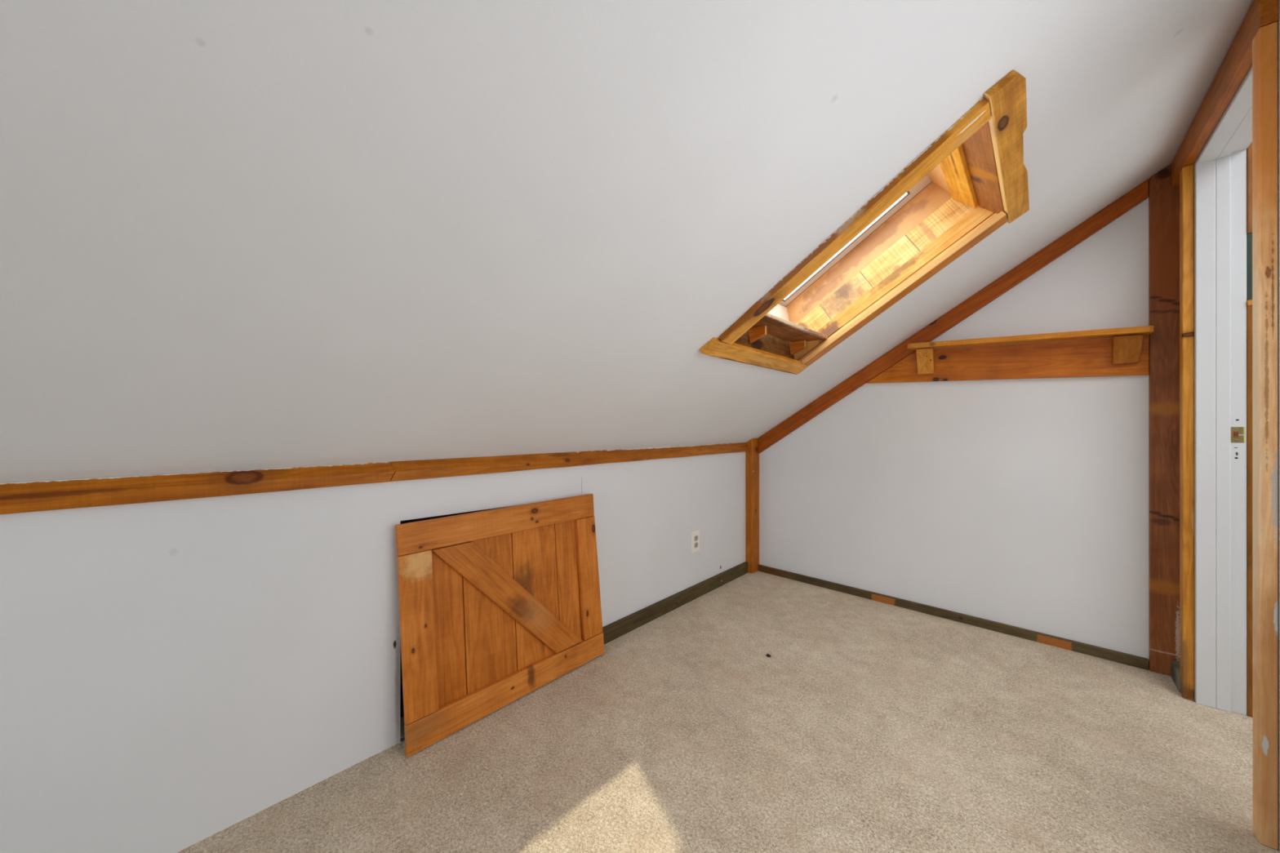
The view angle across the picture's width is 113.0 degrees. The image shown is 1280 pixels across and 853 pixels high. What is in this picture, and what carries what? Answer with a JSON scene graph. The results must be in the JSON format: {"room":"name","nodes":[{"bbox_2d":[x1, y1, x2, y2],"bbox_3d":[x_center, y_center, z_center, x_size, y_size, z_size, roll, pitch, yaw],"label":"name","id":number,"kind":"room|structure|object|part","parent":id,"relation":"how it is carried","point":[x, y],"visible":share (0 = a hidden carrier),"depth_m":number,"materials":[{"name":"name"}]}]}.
{"room":"attic room","nodes":[
{"label":"attic room","id":0,"kind":"room"},
{"bbox_2d":[0,451,745,852],"bbox_3d":[-1.236,0.558,1.276,0.750,0.904,5.000,0,0,43],"label":"wall","id":1,"kind":"structure","parent":0,"point":[173,673],"depth_m":1.00,"materials":[{"name":"paint"}]},
{"bbox_2d":[0,462,395,514],"bbox_3d":[-1.695,0.133,0.225,0.024,0.058,2.821,0,0,43],"label":"trim","id":2,"kind":"structure","parent":1,"relation":"attached to","point":[18,497],"depth_m":0.93,"materials":[{"name":"orange wood"}]},
{"bbox_3d":[-0.512,0.919,1.563,0.060,0.062,0.709,0,0,43],"label":"plate","id":3,"kind":"part","parent":1,"relation":"part of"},
{"bbox_2d":[389,442,748,481],"bbox_3d":[-0.018,0.134,2.003,0.024,0.058,2.091,0,0,43],"label":"trim","id":4,"kind":"structure","parent":1,"relation":"attached to","point":[428,468],"depth_m":1.60,"materials":[{"name":"orange wood"}]},
{"bbox_2d":[602,561,748,644],"bbox_3d":[0.237,0.918,2.276,0.020,0.070,1.352,0,0,43],"label":"baseboard","id":5,"kind":"structure","parent":1,"relation":"attached to","point":[612,631],"depth_m":2.16,"materials":[{"name":"brown wood"}]},
{"bbox_2d":[691,529,699,553],"bbox_3d":[0.311,0.642,2.363,0.008,0.115,0.072,0,0,43],"label":"wall outlet","id":6,"kind":"object","parent":1,"relation":"attached to","point":[695,535],"visible":1,"depth_m":2.36,"materials":[{"name":"white plastic"}]},
{"bbox_2d":[745,438,759,573],"bbox_3d":[0.740,0.514,2.787,0.051,0.874,0.090,0,0,43],"label":"trim","id":7,"kind":"structure","parent":1,"relation":"attached to","point":[752,456],"depth_m":2.76,"materials":[{"name":"orange wood"}]},
{"bbox_2d":[0,0,1253,483],"bbox_3d":[-0.282,-0.612,0.446,2.064,1.436,5.100,0,0,43],"label":"ceiling","id":8,"kind":"structure","parent":0,"point":[234,234],"depth_m":0.72,"materials":[{"name":"paint"}]},
{"bbox_2d":[699,70,1029,374],"bbox_3d":[0.697,-0.624,1.488,0.986,0.771,0.820,0,0,43],"label":"window","id":9,"kind":"structure","parent":8,"relation":"attached to","point":[975,171],"depth_m":1.53,"materials":[{"name":"brown wood"}]},
{"bbox_3d":[0.474,-0.318,1.703,0.006,0.158,0.697,-12,-8,43],"label":"panel","id":10,"kind":"part","parent":9,"relation":"part of","materials":[{"name":"brown wood"}]},
{"bbox_3d":[0.456,-0.476,1.720,0.006,0.159,0.697,-12,-8,43],"label":"panel","id":11,"kind":"part","parent":9,"relation":"part of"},
{"bbox_2d":[748,313,827,355],"bbox_3d":[0.527,-0.360,1.651,0.153,0.071,0.693,0,0,43],"label":"shelf","id":12,"kind":"object","parent":9,"relation":"attached to","point":[797,335],"visible":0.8,"depth_m":1.68,"materials":[{"name":"brown wood"}]},
{"bbox_3d":[0.627,-0.739,1.556,0.695,0.032,0.765,0,-32,-47],"label":"sash","id":13,"kind":"part","parent":9,"relation":"part of","materials":[{"name":"silver metal"}]},
{"bbox_2d":[177,570,1279,852],"bbox_3d":[0.201,0.975,-0.079,3.200,0.050,5.000,0,0,43],"label":"floor","id":14,"kind":"structure","parent":0,"point":[868,726],"depth_m":1.20,"materials":[{"name":"beige carpet"}]},
{"bbox_2d":[395,493,604,757],"bbox_3d":[-0.440,0.616,1.508,0.084,0.664,0.766,0,0,43],"label":"access hatch","id":15,"kind":"object","parent":14,"relation":"on","point":[496,606],"visible":1,"depth_m":1.43,"materials":[{"name":"brown wood"}]},
{"bbox_3d":[-0.457,0.331,1.513,0.017,0.092,0.749,-6,-4,43],"label":"rail","id":16,"kind":"part","parent":15,"relation":"part of","materials":[{"name":"brown wood"}]},
{"bbox_3d":[-0.415,0.902,1.492,0.019,0.087,0.755,-6,-4,43],"label":"rail","id":17,"kind":"part","parent":15,"relation":"part of","materials":[{"name":"brown wood"}]},
{"bbox_2d":[759,196,1148,659],"bbox_3d":[1.485,-0.075,2.215,1.920,2.051,0.100,0,0,43],"label":"wall","id":18,"kind":"structure","parent":0,"point":[1020,503],"depth_m":1.96,"materials":[{"name":"paint"}]},
{"bbox_2d":[758,178,1148,453],"bbox_3d":[1.387,-0.394,2.225,1.656,1.145,0.020,0,0,43],"label":"trim","id":19,"kind":"structure","parent":18,"relation":"attached to","point":[1140,193],"depth_m":2.04,"materials":[{"name":"red wood"}]},
{"bbox_2d":[758,564,1148,670],"bbox_3d":[1.386,0.932,2.226,1.658,0.040,0.020,0,0,43],"label":"baseboard","id":20,"kind":"structure","parent":18,"relation":"attached to","point":[1140,662],"depth_m":2.01,"materials":[{"name":"brown wood"}]},
{"bbox_2d":[865,325,1154,383],"bbox_3d":[1.590,-0.309,1.968,1.012,0.214,0.111,0,0,43],"label":"wall shelf","id":21,"kind":"object","parent":18,"relation":"attached to","point":[1126,350],"visible":1,"depth_m":1.87,"materials":[{"name":"brown wood"}]},
{"bbox_2d":[1148,164,1179,675],"bbox_3d":[2.018,-0.032,1.628,0.078,1.966,0.022,0,0,43],"label":"wooden post","id":22,"kind":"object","parent":18,"relation":"attached to","point":[1163,198],"depth_m":1.62,"materials":[{"name":"brown wood"}]},
{"bbox_2d":[1193,0,1279,851],"bbox_3d":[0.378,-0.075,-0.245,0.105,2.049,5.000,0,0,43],"label":"door frame","id":23,"kind":"structure","parent":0,"point":[1278,20],"depth_m":0.95,"materials":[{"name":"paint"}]},
{"bbox_2d":[1170,660,1179,692],"bbox_3d":[1.983,0.920,1.554,0.027,0.063,0.129,0,0,43],"label":"baseboard","id":24,"kind":"structure","parent":23,"relation":"attached to","point":[1175,666],"depth_m":1.56,"materials":[{"name":"grey"}]},
{"bbox_2d":[1171,0,1278,849],"bbox_3d":[1.771,-0.030,1.235,0.154,1.962,0.889,0,0,43],"label":"door","id":25,"kind":"structure","parent":23,"relation":"in","point":[1228,197],"depth_m":1.40,"materials":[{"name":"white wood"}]},
{"bbox_3d":[1.923,0.021,1.489,0.026,1.860,0.045,0,0,43],"label":"casing post","id":26,"kind":"part","parent":25,"relation":"part of","materials":[{"name":"brown wood"}]},
{"bbox_3d":[1.987,0.028,1.401,0.041,0.052,0.008,0,0,27],"label":"strike plate","id":27,"kind":"part","parent":25,"relation":"part of","materials":[{"name":"gold metal"}]},
{"bbox_3d":[2.026,-0.523,1.410,0.020,0.219,0.070,0,0,43],"label":"hall panel","id":28,"kind":"part","parent":25,"relation":"part of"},
{"bbox_3d":[2.025,-0.817,1.409,0.020,0.366,0.073,0,0,43],"label":"hall casing","id":29,"kind":"part","parent":25,"relation":"part of","materials":[{"name":"brown wood"}]},
{"bbox_3d":[2.025,0.278,1.409,0.020,1.346,0.073,0,0,43],"label":"hall casing","id":30,"kind":"part","parent":25,"relation":"part of","materials":[{"name":"wood"}]},
{"bbox_3d":[1.435,0.021,0.972,0.025,1.860,0.044,0,0,43],"label":"casing post","id":31,"kind":"part","parent":25,"relation":"part of","materials":[{"name":"brown wood"}]}
]}

